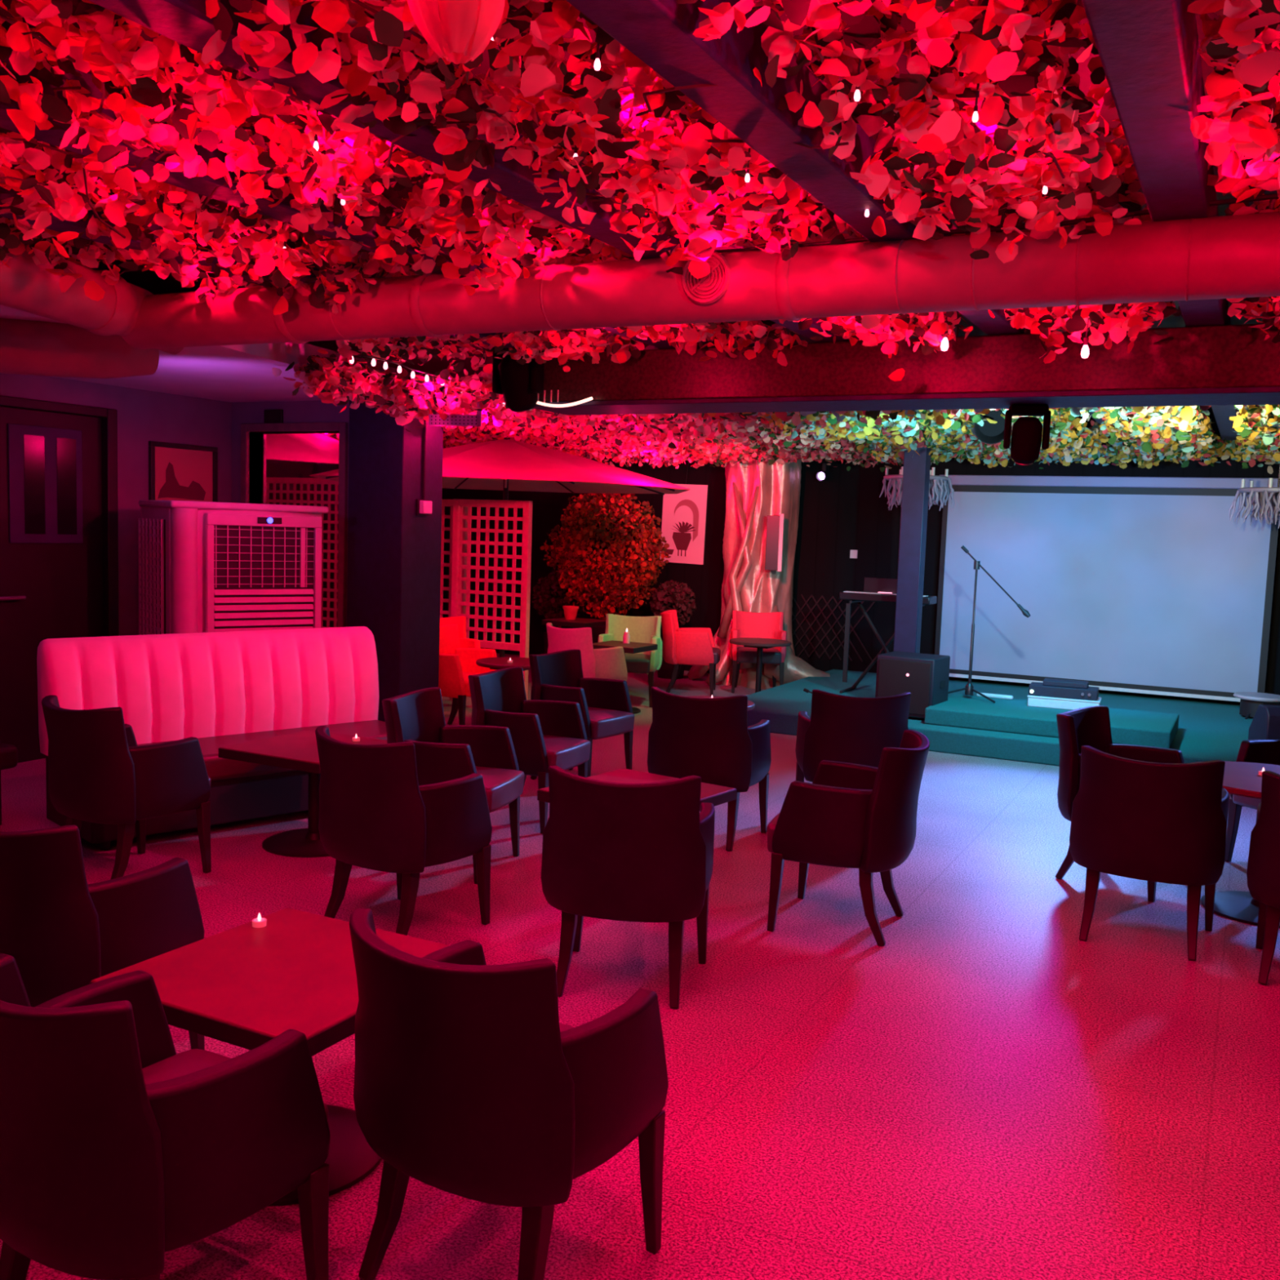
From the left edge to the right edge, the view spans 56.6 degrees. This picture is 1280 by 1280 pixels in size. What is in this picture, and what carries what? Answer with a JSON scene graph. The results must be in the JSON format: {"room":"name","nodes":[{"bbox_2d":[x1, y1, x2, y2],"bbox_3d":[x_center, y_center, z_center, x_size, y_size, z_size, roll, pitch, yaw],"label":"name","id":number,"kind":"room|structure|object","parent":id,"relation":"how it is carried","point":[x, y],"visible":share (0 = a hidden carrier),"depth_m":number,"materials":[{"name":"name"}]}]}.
{"room":"entertainment venue","nodes":[
{"label":"entertainment venue","id":0,"kind":"room"},
{"bbox_2d":[0,373,231,635],"bbox_3d":[-5.226,-0.547,5.014,0.120,3.050,9.050,5,6,27],"label":"wall","id":1,"kind":"structure","parent":0,"point":[144,416],"depth_m":8.21,"materials":[{"name":"paint"}]},
{"bbox_2d":[0,395,119,763],"bbox_3d":[-3.890,-0.365,7.559,0.142,2.300,1.260,5,6,27],"label":"door","id":2,"kind":"structure","parent":1,"relation":"in","point":[59,501],"depth_m":7.65,"materials":[{"name":"brown wood"}]},
{"bbox_2d":[148,440,217,502],"bbox_3d":[-3.279,-1.171,8.546,0.030,0.470,0.600,5,6,27],"label":"framed picture","id":3,"kind":"object","parent":1,"relation":"attached to","point":[176,471],"visible":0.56,"depth_m":8.53,"materials":[{"name":"paper"}]},
{"bbox_2d":[0,304,422,402],"bbox_3d":[-3.974,-1.449,4.323,2.600,0.140,9.000,5,6,27],"label":"ceiling","id":4,"kind":"structure","parent":0,"point":[236,373],"depth_m":7.08,"materials":[{"name":"white paint"}]},
{"bbox_2d":[0,318,159,378],"bbox_3d":[-2.746,-1.374,5.471,0.982,0.336,0.371,0,6,-24],"label":"ventilation duct","id":5,"kind":"object","parent":4,"relation":"attached to","point":[27,347],"visible":0.68,"depth_m":5.38,"materials":[{"name":"metal"}]},
{"bbox_2d":[271,349,481,431],"bbox_3d":[-1.450,-1.497,7.191,0.736,0.368,1.705,4,6,20],"label":"flower garland","id":6,"kind":"object","parent":4,"relation":"attached to","point":[323,378],"depth_m":6.75,"materials":[{"name":"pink plant"}]},
{"bbox_2d":[231,340,372,626],"bbox_3d":[-3.906,-0.925,9.495,4.390,3.050,0.150,5,6,27],"label":"wall","id":7,"kind":"structure","parent":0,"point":[294,411],"depth_m":8.67,"materials":[{"name":"paint"}]},
{"bbox_2d":[263,408,283,423],"bbox_3d":[-2.685,-1.639,8.707,0.170,0.100,0.025,5,6,27],"label":"wall sign","id":8,"kind":"object","parent":7,"relation":"attached to","point":[275,415],"visible":1,"depth_m":8.69,"materials":[{"name":"brown wood"}]},
{"bbox_2d":[240,422,348,627],"bbox_3d":[-2.507,-0.785,8.774,1.050,1.600,0.260,5,6,27],"label":"window","id":9,"kind":"structure","parent":7,"relation":"attached to","point":[295,468],"depth_m":8.68,"materials":[{"name":"brown wood"}]},
{"bbox_2d":[0,653,1279,1279],"bbox_3d":[-0.654,1.105,6.043,13.900,0.120,15.150,5,6,27],"label":"floor","id":10,"kind":"structure","parent":0,"point":[988,1090],"depth_m":3.78,"materials":[{"name":"stone"}]},
{"bbox_2d":[0,742,17,825],"bbox_3d":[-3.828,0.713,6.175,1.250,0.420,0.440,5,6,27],"label":"armchair","id":11,"kind":"object","parent":10,"relation":"on","point":[8,753],"visible":1,"depth_m":6.03,"materials":[{"name":"black"}]},
{"bbox_2d":[0,953,31,1006],"bbox_3d":[-1.723,0.928,2.628,0.594,0.812,0.630,5,6,27],"label":"armchair","id":12,"kind":"object","parent":10,"relation":"on","point":[12,989],"visible":0.19,"depth_m":2.64,"materials":[{"name":"leather"}]},
{"bbox_2d":[0,825,204,1049],"bbox_3d":[-1.639,0.858,3.404,0.594,0.812,0.630,4,6,24],"label":"armchair","id":13,"kind":"object","parent":10,"relation":"on","point":[63,932],"visible":0.63,"depth_m":3.12,"materials":[{"name":"leather"}]},
{"bbox_2d":[41,694,211,879],"bbox_3d":[-2.297,0.656,5.300,0.594,0.812,0.630,5,6,33],"label":"armchair","id":14,"kind":"object","parent":10,"relation":"on","point":[99,773],"visible":0.98,"depth_m":5.07,"materials":[{"name":"leather"}]},
{"bbox_2d":[0,969,330,1279],"bbox_3d":[-0.979,0.983,2.320,0.594,0.812,0.630,6,6,33],"label":"armchair","id":15,"kind":"object","parent":10,"relation":"on","point":[120,1150],"visible":1,"depth_m":2.06,"materials":[{"name":"leather"}]},
{"bbox_2d":[36,626,386,850],"bbox_3d":[-2.148,0.465,6.447,1.900,0.975,0.700,-3,8,-45],"label":"sofa","id":16,"kind":"object","parent":10,"relation":"on","point":[218,689],"visible":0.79,"depth_m":6.38,"materials":[{"name":"leather"}]},
{"bbox_2d":[137,499,328,635],"bbox_3d":[-2.720,-0.061,7.957,1.043,1.700,0.722,-2,7,-39],"label":"cooler","id":17,"kind":"object","parent":10,"relation":"on","point":[204,566],"visible":0.61,"depth_m":7.62,"materials":[{"name":"grey plastic"}]},
{"bbox_2d":[137,517,164,635],"bbox_3d":[-3.165,-0.053,7.691,0.016,1.464,0.480,-2,7,-39],"label":"grille","id":18,"kind":"object","parent":17,"relation":"attached to","point":[150,530],"depth_m":7.65,"materials":[{"name":"grey plastic"}]},
{"bbox_2d":[213,524,315,587],"bbox_3d":[-2.433,-0.538,7.712,0.670,0.395,0.014,-2,7,-39],"label":"grille","id":19,"kind":"object","parent":17,"relation":"attached to","point":[246,556],"depth_m":7.72,"materials":[{"name":"grey plastic"}]},
{"bbox_2d":[88,907,448,1206],"bbox_3d":[-0.890,1.070,3.029,0.664,0.500,0.664,5,6,27],"label":"square table","id":20,"kind":"object","parent":10,"relation":"on","point":[245,985],"visible":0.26,"depth_m":2.93,"materials":[{"name":"laminate"}]},
{"bbox_2d":[218,729,386,857],"bbox_3d":[-1.622,0.771,5.927,0.644,0.500,0.644,5,6,27],"label":"square table","id":21,"kind":"object","parent":10,"relation":"on","point":[298,751],"visible":0.66,"depth_m":5.83,"materials":[{"name":"laminate"}]},
{"bbox_2d":[346,400,443,721],"bbox_3d":[-1.750,-0.456,8.468,0.480,2.455,0.450,5,6,27],"label":"column","id":22,"kind":"structure","parent":10,"relation":"on","point":[394,553],"depth_m":8.26,"materials":[{"name":"grey paint"}]},
{"bbox_2d":[415,419,431,515],"bbox_3d":[-1.492,-1.254,8.261,0.050,0.780,0.130,5,6,27],"label":"junction box","id":23,"kind":"object","parent":22,"relation":"attached to","point":[424,507],"visible":0.93,"depth_m":8.26,"materials":[{"name":"white plastic"}]},
{"bbox_2d":[315,725,492,935],"bbox_3d":[-0.957,0.754,4.747,0.594,0.812,0.630,6,7,35],"label":"armchair","id":24,"kind":"object","parent":10,"relation":"on","point":[375,813],"visible":0.97,"depth_m":4.52,"materials":[{"name":"leather"}]},
{"bbox_2d":[382,687,524,884],"bbox_3d":[-0.899,0.671,5.642,0.630,0.812,0.594,3,6,14],"label":"armchair","id":25,"kind":"object","parent":10,"relation":"on","point":[443,753],"visible":0.51,"depth_m":5.73,"materials":[{"name":"leather"}]},
{"bbox_2d":[440,498,467,617],"bbox_3d":[-1.953,-0.402,11.147,0.760,1.830,0.060,5,6,27],"label":"lattice screen","id":26,"kind":"object","parent":10,"relation":"on","point":[449,503],"visible":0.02,"depth_m":11.01,"materials":[{"name":"brown wood"}]},
{"bbox_2d":[440,616,480,648],"bbox_3d":[-1.683,0.220,10.129,0.594,0.812,0.630,-1,6,-27],"label":"armchair","id":27,"kind":"object","parent":10,"relation":"on","point":[464,642],"visible":0.16,"depth_m":10.34,"materials":[{"name":"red fabric"}]},
{"bbox_2d":[438,624,497,724],"bbox_3d":[-1.436,0.310,9.265,0.630,0.812,0.594,5,6,27],"label":"armchair","id":28,"kind":"object","parent":10,"relation":"on","point":[456,663],"visible":0.47,"depth_m":9.35,"materials":[{"name":"orange fabric"}]},
{"bbox_2d":[448,498,532,700],"bbox_3d":[-1.339,-0.330,10.608,0.810,1.830,0.060,5,6,27],"label":"lattice screen","id":29,"kind":"object","parent":10,"relation":"on","point":[458,504],"visible":0.8,"depth_m":10.56,"materials":[{"name":"brown wood"}]},
{"bbox_2d":[475,657,530,671],"bbox_3d":[-0.969,0.457,8.952,0.540,0.600,0.540,5,6,27],"label":"cafe table","id":30,"kind":"object","parent":10,"relation":"on","point":[493,663],"visible":0.26,"depth_m":8.81,"materials":[{"name":"laminate"}]},
{"bbox_2d":[349,908,668,1279],"bbox_3d":[-0.298,0.981,2.582,0.594,0.812,0.630,5,6,32],"label":"armchair","id":31,"kind":"object","parent":10,"relation":"on","point":[469,1082],"visible":1,"depth_m":2.33,"materials":[{"name":"leather"}]},
{"bbox_2d":[468,666,591,833],"bbox_3d":[-0.627,0.591,6.582,0.630,0.812,0.594,4,6,23],"label":"armchair","id":32,"kind":"object","parent":10,"relation":"on","point":[544,734],"visible":0.69,"depth_m":6.50,"materials":[{"name":"leather"}]},
{"bbox_2d":[531,569,586,653],"bbox_3d":[-0.913,-0.247,13.551,0.622,1.140,0.624,4,6,21],"label":"shrub","id":33,"kind":"object","parent":10,"relation":"on","point":[544,597],"visible":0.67,"depth_m":13.39,"materials":[{"name":"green plant"}]},
{"bbox_2d":[442,437,689,695],"bbox_3d":[-1.264,-0.686,11.050,3.289,2.460,3.289,7,7,41],"label":"umbrella","id":34,"kind":"object","parent":10,"relation":"on","point":[506,464],"visible":0.63,"depth_m":10.34,"materials":[{"name":"fabric"}]},
{"bbox_2d":[542,617,605,628],"bbox_3d":[-0.655,0.136,12.039,0.504,0.680,0.504,5,6,27],"label":"square table","id":35,"kind":"object","parent":10,"relation":"on","point":[578,622],"visible":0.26,"depth_m":11.84,"materials":[{"name":"laminate"}]},
{"bbox_2d":[562,605,578,619],"bbox_3d":[-0.703,-0.275,12.033,0.164,0.135,0.164,5,6,27],"label":"flower pot","id":36,"kind":"object","parent":35,"relation":"on","point":[570,611],"visible":1,"depth_m":11.98,"materials":[{"name":"orange ceramic"}]},
{"bbox_2d":[528,648,635,779],"bbox_3d":[-0.396,0.498,7.653,0.630,0.812,0.594,5,6,32],"label":"armchair","id":37,"kind":"object","parent":10,"relation":"on","point":[605,704],"visible":0.61,"depth_m":7.72,"materials":[{"name":"leather"}]},
{"bbox_2d":[546,622,627,682],"bbox_3d":[-0.467,0.272,10.013,0.594,0.812,0.630,7,7,44],"label":"armchair","id":38,"kind":"object","parent":10,"relation":"on","point":[610,663],"visible":0.52,"depth_m":9.77,"materials":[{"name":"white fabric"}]},
{"bbox_2d":[591,618,605,643],"bbox_3d":[-0.401,0.090,13.033,0.680,0.600,0.680,5,6,27],"label":"planter","id":39,"kind":"object","parent":10,"relation":"on","point":[596,631],"depth_m":12.71,"materials":[{"name":"black"}]},
{"bbox_2d":[540,493,671,643],"bbox_3d":[-0.367,-0.691,12.928,1.247,2.177,1.398,-3,7,-43],"label":"potted tree","id":40,"kind":"object","parent":10,"relation":"on","point":[597,592],"visible":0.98,"depth_m":12.68,"materials":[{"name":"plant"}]},
{"bbox_2d":[592,640,657,713],"bbox_3d":[-0.164,0.334,10.546,0.464,0.600,0.464,5,6,27],"label":"square table","id":41,"kind":"object","parent":10,"relation":"on","point":[632,647],"visible":0.37,"depth_m":10.43,"materials":[{"name":"laminate"}]},
{"bbox_2d":[541,765,715,1008],"bbox_3d":[-0.038,0.832,4.255,0.594,0.812,0.630,3,5,10],"label":"armchair","id":42,"kind":"object","parent":10,"relation":"on","point":[641,852],"visible":0.99,"depth_m":3.99,"materials":[{"name":"leather"}]},
{"bbox_2d":[597,613,662,707],"bbox_3d":[-0.095,0.184,11.081,0.594,0.812,0.630,3,5,7],"label":"armchair","id":43,"kind":"object","parent":10,"relation":"on","point":[644,629],"visible":0.69,"depth_m":11.21,"materials":[{"name":"green fabric"}]},
{"bbox_2d":[537,768,737,810],"bbox_3d":[-0.014,0.895,5.192,0.624,0.500,0.624,6,7,35],"label":"square table","id":44,"kind":"object","parent":10,"relation":"on","point":[715,794],"visible":0.19,"depth_m":5.29,"materials":[{"name":"laminate"}]},
{"bbox_2d":[657,640,684,679],"bbox_3d":[0.342,0.214,13.052,0.360,0.400,0.360,5,6,27],"label":"pot","id":45,"kind":"object","parent":10,"relation":"on","point":[665,671],"depth_m":12.94,"materials":[{"name":"black"}]},
{"bbox_2d":[648,579,696,679],"bbox_3d":[0.357,-0.122,13.017,0.516,1.076,0.514,5,6,27],"label":"shrub","id":46,"kind":"object","parent":10,"relation":"on","point":[680,597],"visible":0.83,"depth_m":12.89,"materials":[{"name":"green plant"}]},
{"bbox_2d":[660,609,720,696],"bbox_3d":[0.500,0.124,11.924,0.630,0.812,0.594,3,5,6],"label":"armchair","id":47,"kind":"object","parent":10,"relation":"on","point":[681,646],"visible":0.97,"depth_m":11.67,"materials":[{"name":"red fabric"}]},
{"bbox_2d":[647,686,771,851],"bbox_3d":[0.361,0.651,6.302,0.594,0.812,0.630,4,6,24],"label":"armchair","id":48,"kind":"object","parent":10,"relation":"on","point":[712,740],"visible":0.86,"depth_m":6.04,"materials":[{"name":"leather"}]},
{"bbox_2d":[728,610,786,693],"bbox_3d":[1.208,0.123,12.194,0.594,0.812,0.630,2,5,2],"label":"armchair","id":49,"kind":"object","parent":10,"relation":"on","point":[744,624],"visible":0.87,"depth_m":12.31,"materials":[{"name":"red fabric"}]},
{"bbox_2d":[686,457,830,688],"bbox_3d":[1.353,-0.749,12.632,1.611,2.486,1.023,5,6,27],"label":"tree sculpture","id":50,"kind":"object","parent":10,"relation":"on","point":[754,492],"visible":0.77,"depth_m":12.50,"materials":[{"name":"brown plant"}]},
{"bbox_2d":[764,513,783,571],"bbox_3d":[1.380,-1.002,12.201,0.170,0.590,0.040,3,5,9],"label":"loudspeaker","id":51,"kind":"object","parent":50,"relation":"attached to","point":[775,524],"visible":1,"depth_m":12.19,"materials":[{"name":"white plastic"}]},
{"bbox_2d":[728,637,791,693],"bbox_3d":[1.155,0.296,11.530,0.600,0.580,0.600,5,6,27],"label":"cafe table","id":52,"kind":"object","parent":10,"relation":"on","point":[758,643],"visible":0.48,"depth_m":11.49,"materials":[{"name":"laminate"}]},
{"bbox_2d":[766,729,929,946],"bbox_3d":[0.872,0.794,4.974,0.630,0.812,0.594,4,6,22],"label":"armchair","id":53,"kind":"object","parent":10,"relation":"on","point":[862,817],"visible":1,"depth_m":4.74,"materials":[{"name":"leather"}]},
{"bbox_2d":[795,688,911,782],"bbox_3d":[1.164,0.656,6.538,0.594,0.812,0.630,2,5,-1],"label":"armchair","id":54,"kind":"object","parent":10,"relation":"on","point":[839,727],"visible":0.57,"depth_m":6.26,"materials":[{"name":"leather"}]},
{"bbox_2d":[746,669,1253,765],"bbox_3d":[4.665,0.791,9.729,7.540,0.170,3.370,5,6,27],"label":"stage","id":55,"kind":"object","parent":10,"relation":"on","point":[1206,731],"visible":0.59,"depth_m":9.69,"materials":[{"name":"green carpet"}]},
{"bbox_2d":[839,600,924,693],"bbox_3d":[2.262,0.080,10.972,0.686,0.867,0.440,5,6,27],"label":"keyboard stand","id":56,"kind":"object","parent":55,"relation":"on","point":[884,646],"visible":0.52,"depth_m":10.99,"materials":[{"name":"black metal"}]},
{"bbox_2d":[839,577,937,604],"bbox_3d":[2.280,-0.458,10.921,0.840,0.210,0.280,5,6,27],"label":"keyboard","id":57,"kind":"object","parent":56,"relation":"on","point":[875,589],"visible":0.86,"depth_m":10.96,"materials":[{"name":"black plastic"}]},
{"bbox_2d":[893,441,931,653],"bbox_3d":[2.283,-0.572,10.008,0.240,2.330,0.200,5,6,27],"label":"post","id":58,"kind":"object","parent":55,"relation":"on","point":[916,471],"visible":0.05,"depth_m":9.93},
{"bbox_2d":[875,651,950,718],"bbox_3d":[2.228,0.373,9.715,0.486,0.500,0.437,5,6,31],"label":"speaker","id":59,"kind":"object","parent":55,"relation":"on","point":[926,677],"visible":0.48,"depth_m":9.53,"materials":[{"name":"black plastic"}]},
{"bbox_2d":[877,658,931,715],"bbox_3d":[2.118,0.376,9.539,0.430,0.420,0.012,5,6,31],"label":"grille","id":60,"kind":"object","parent":59,"relation":"attached to","point":[895,676],"depth_m":9.51,"materials":[{"name":"black"}]},
{"bbox_2d":[924,693,1178,748],"bbox_3d":[3.261,0.625,9.394,1.770,0.130,1.050,5,6,27],"label":"stage platform","id":61,"kind":"object","parent":55,"relation":"on","point":[1128,726],"visible":0.88,"depth_m":9.13,"materials":[{"name":"green carpet"}]},
{"bbox_2d":[947,545,1030,702],"bbox_3d":[2.851,-0.133,9.775,0.542,1.269,0.579,-1,6,-31],"label":"microphone stand","id":62,"kind":"object","parent":61,"relation":"on","point":[969,689],"visible":0.98,"depth_m":9.88,"materials":[{"name":"grey metal"}]},
{"bbox_2d":[1027,694,1102,710],"bbox_3d":[3.431,0.501,9.607,0.550,0.088,0.290,4,6,23],"label":"box","id":63,"kind":"object","parent":61,"relation":"on","point":[1051,702],"visible":0.62,"depth_m":9.49,"materials":[{"name":"plastic"}]},
{"bbox_2d":[1028,678,1098,700],"bbox_3d":[3.425,0.394,9.599,0.520,0.125,0.264,4,6,23],"label":"amplifier","id":64,"kind":"object","parent":63,"relation":"on","point":[1075,689],"visible":1,"depth_m":9.52,"materials":[{"name":"black metal"}]},
{"bbox_2d":[934,475,1279,702],"bbox_3d":[4.439,-0.541,11.438,3.210,2.045,0.110,5,6,27],"label":"projection screen","id":65,"kind":"object","parent":55,"relation":"on","point":[1135,584],"visible":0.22,"depth_m":11.39,"materials":[{"name":"fabric"}]},
{"bbox_2d":[1233,692,1279,719],"bbox_3d":[5.370,0.577,10.301,0.420,0.205,0.420,5,6,27],"label":"stool","id":66,"kind":"object","parent":55,"relation":"on","point":[1250,702],"visible":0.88,"depth_m":10.21,"materials":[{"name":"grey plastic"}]},
{"bbox_2d":[1248,702,1279,739],"bbox_3d":[4.843,0.635,8.893,0.416,0.312,0.368,3,5,7],"label":"stage monitor","id":67,"kind":"object","parent":55,"relation":"on","point":[1265,723],"visible":0.74,"depth_m":8.79,"materials":[{"name":"black"}]},
{"bbox_2d":[1055,705,1184,902],"bbox_3d":[2.334,0.769,5.768,0.630,0.812,0.594,7,7,40],"label":"armchair","id":68,"kind":"object","parent":10,"relation":"on","point":[1090,726],"visible":0.3,"depth_m":5.82,"materials":[{"name":"leather"}]},
{"bbox_2d":[1069,745,1229,960],"bbox_3d":[2.108,0.840,4.936,0.594,0.812,0.630,5,6,28],"label":"armchair","id":69,"kind":"object","parent":10,"relation":"on","point":[1165,823],"visible":1,"depth_m":4.68,"materials":[{"name":"leather"}]},
{"bbox_2d":[1190,761,1279,928],"bbox_3d":[2.824,0.922,5.347,0.780,0.610,0.780,5,6,27],"label":"cafe table","id":70,"kind":"object","parent":10,"relation":"on","point":[1242,779],"visible":0.33,"depth_m":5.33,"materials":[{"name":"laminate"}]},
{"bbox_2d":[1225,739,1279,862],"bbox_3d":[3.413,0.779,6.054,0.630,0.812,0.594,-1,6,-26],"label":"armchair","id":71,"kind":"object","parent":10,"relation":"on","point":[1257,751],"visible":0.57,"depth_m":6.18,"materials":[{"name":"leather"}]},
{"bbox_2d":[1246,770,1279,985],"bbox_3d":[2.631,0.899,4.499,0.594,0.812,0.630,5,6,31],"label":"armchair","id":72,"kind":"object","parent":10,"relation":"on","point":[1263,871],"visible":1,"depth_m":4.44,"materials":[{"name":"leather"}]},
{"bbox_2d":[2,0,1277,393],"bbox_3d":[-0.547,-2.039,5.746,13.900,0.100,15.150,5,6,27],"label":"ceiling","id":73,"kind":"structure","parent":0,"point":[148,280],"depth_m":5.06,"materials":[{"name":"black"}]},
{"bbox_2d":[441,404,1279,705],"bbox_3d":[2.847,-0.983,12.535,13.900,3.050,0.150,5,6,27],"label":"wall","id":74,"kind":"structure","parent":0,"point":[844,512],"depth_m":12.89,"materials":[{"name":"black paint"}]},
{"bbox_2d":[659,461,707,564],"bbox_3d":[0.506,-1.480,13.597,0.550,1.200,0.016,6,7,27],"label":"poster","id":75,"kind":"object","parent":74,"relation":"attached to","point":[683,513],"visible":0.95,"depth_m":13.60,"materials":[{"name":"white paper"}]},
{"bbox_2d":[791,594,875,662],"bbox_3d":[1.969,-0.141,12.937,1.221,0.693,0.014,5,6,27],"label":"trellis","id":76,"kind":"object","parent":74,"relation":"attached to","point":[811,596],"visible":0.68,"depth_m":12.92,"materials":[{"name":"brown wood"}]},
{"bbox_3d":[5.466,0.036,2.699,0.150,3.050,15.000,5,6,27],"label":"wall","id":77,"kind":"structure","parent":0,"visible":0},
{"bbox_2d":[0,164,760,415],"bbox_3d":[-0.503,-1.565,6.239,0.140,0.155,13.800,5,6,27],"label":"trim","id":78,"kind":"structure","parent":77,"relation":"attached to","point":[57,224],"depth_m":3.90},
{"bbox_2d":[407,0,504,64],"bbox_3d":[-0.254,-0.925,1.664,0.144,0.210,0.149,5,6,27],"label":"lantern","id":79,"kind":"object","parent":77,"relation":"hanging from","point":[458,31],"visible":1,"depth_m":1.64,"materials":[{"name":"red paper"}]},
{"bbox_2d":[0,48,939,433],"bbox_3d":[0.207,-1.506,5.875,0.140,0.155,13.800,5,6,27],"label":"ceiling beam","id":80,"kind":"structure","parent":77,"relation":"attached to","point":[204,185],"depth_m":3.17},
{"bbox_2d":[88,0,892,342],"bbox_3d":[0.917,-1.447,5.511,0.140,0.155,13.800,5,6,27],"label":"ceiling beam","id":81,"kind":"structure","parent":77,"relation":"attached to","point":[185,22],"depth_m":2.62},
{"bbox_2d":[492,342,544,412],"bbox_3d":[-0.618,-1.344,6.051,0.266,0.366,0.231,5,6,27],"label":"stage light","id":82,"kind":"object","parent":77,"relation":"hanging from","point":[520,385],"visible":0.66,"depth_m":5.99,"materials":[{"name":"black metal"}]},
{"bbox_2d":[536,390,592,407],"bbox_3d":[-0.390,-1.221,6.009,0.344,0.087,0.015,5,6,27],"label":"led strip","id":83,"kind":"object","parent":77,"relation":"hanging from","point":[590,398],"visible":0.97,"depth_m":6.02,"materials":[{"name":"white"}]},
{"bbox_2d":[361,360,903,471],"bbox_3d":[-1.586,-1.875,10.337,6.577,0.464,6.167,5,6,27],"label":"ceiling foliage","id":84,"kind":"object","parent":77,"relation":"hanging from","point":[672,439],"visible":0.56,"depth_m":9.03,"materials":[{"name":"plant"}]},
{"bbox_2d":[0,0,1279,381],"bbox_3d":[0.048,-1.233,3.031,6.313,0.590,5.087,5,6,27],"label":"ceiling foliage","id":85,"kind":"object","parent":77,"relation":"hanging from","point":[980,185],"visible":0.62,"depth_m":2.72,"materials":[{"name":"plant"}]},
{"bbox_2d":[0,0,1279,338],"bbox_3d":[0.247,-1.151,3.187,5.236,0.128,4.456,5,6,27],"label":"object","id":86,"kind":"object","parent":85,"relation":"attached to","point":[423,40],"visible":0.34,"depth_m":2.72,"materials":[{"name":"brown"}]},
{"bbox_2d":[121,211,1279,349],"bbox_3d":[1.244,-1.101,3.347,7.400,0.318,0.237,5,6,25],"label":"ventilation duct","id":87,"kind":"object","parent":77,"relation":"hanging from","point":[1238,255],"visible":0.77,"depth_m":3.65,"materials":[{"name":"metal"}]},
{"bbox_2d":[0,244,184,355],"bbox_3d":[-2.310,-1.276,4.008,0.276,0.280,2.431,3,6,13],"label":"ventilation duct","id":88,"kind":"object","parent":87,"relation":"attached to","point":[27,286],"visible":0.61,"depth_m":4.44,"materials":[{"name":"metal"}]},
{"bbox_2d":[681,251,730,304],"bbox_3d":[0.221,-1.140,3.754,0.165,0.165,0.088,5,6,27],"label":"vent","id":89,"kind":"object","parent":87,"relation":"attached to","point":[714,288],"depth_m":3.73,"materials":[{"name":"metal"}]},
{"bbox_2d":[714,193,1278,253],"bbox_3d":[0.980,-1.211,3.475,2.200,0.052,0.032,5,6,27],"label":"power cable","id":90,"kind":"object","parent":87,"relation":"on","point":[1273,196],"visible":0.29,"depth_m":3.35,"materials":[{"name":"black plastic"}]},
{"bbox_2d":[565,0,1128,442],"bbox_3d":[1.601,-1.391,5.161,0.140,0.155,13.800,5,6,27],"label":"ceiling beam","id":91,"kind":"structure","parent":77,"relation":"attached to","point":[659,33],"depth_m":2.46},
{"bbox_2d":[533,386,1279,415],"bbox_3d":[2.588,-0.979,4.758,6.960,0.023,0.440,5,6,27],"label":"trim","id":92,"kind":"structure","parent":77,"relation":"attached to","point":[1237,395],"depth_m":5.30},
{"bbox_2d":[538,323,1279,401],"bbox_3d":[2.591,-1.111,4.741,6.960,0.245,0.390,5,6,27],"label":"ceiling beam","id":93,"kind":"structure","parent":77,"relation":"attached to","point":[1224,356],"depth_m":5.18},
{"bbox_2d":[700,404,1279,474],"bbox_3d":[4.091,-1.381,7.316,6.471,0.445,5.776,5,6,27],"label":"ceiling foliage","id":94,"kind":"object","parent":77,"relation":"hanging from","point":[1185,433],"visible":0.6,"depth_m":8.02,"materials":[{"name":"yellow plant"}]},
{"bbox_2d":[879,466,954,511],"bbox_3d":[2.550,-1.510,10.997,0.590,0.631,0.639,0,6,-16],"label":"chandelier","id":95,"kind":"object","parent":94,"relation":"hanging from","point":[940,486],"visible":0.65,"depth_m":10.87,"materials":[{"name":"grey metal"}]},
{"bbox_2d":[973,409,1004,444],"bbox_3d":[2.071,-1.306,6.979,0.200,0.315,0.203,3,6,16],"label":"light","id":96,"kind":"object","parent":94,"relation":"hanging from","point":[988,433],"visible":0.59,"depth_m":7.01,"materials":[{"name":"black metal"}]},
{"bbox_2d":[1228,463,1279,528],"bbox_3d":[5.172,-1.224,9.659,0.664,0.632,0.623,5,6,27],"label":"chandelier","id":97,"kind":"object","parent":94,"relation":"hanging from","point":[1264,497],"visible":1,"depth_m":9.61,"materials":[{"name":"grey metal"}]},
{"bbox_2d":[1003,404,1051,465],"bbox_3d":[1.729,-0.916,5.315,0.192,0.264,0.166,3,5,10],"label":"stage light","id":98,"kind":"object","parent":77,"relation":"hanging from","point":[1025,442],"visible":1,"depth_m":5.27,"materials":[{"name":"black metal"}]},
{"bbox_2d":[1081,0,1240,441],"bbox_3d":[2.293,-1.334,4.806,0.140,0.155,13.800,5,6,27],"label":"ceiling beam","id":99,"kind":"structure","parent":77,"relation":"attached to","point":[1150,59],"depth_m":2.39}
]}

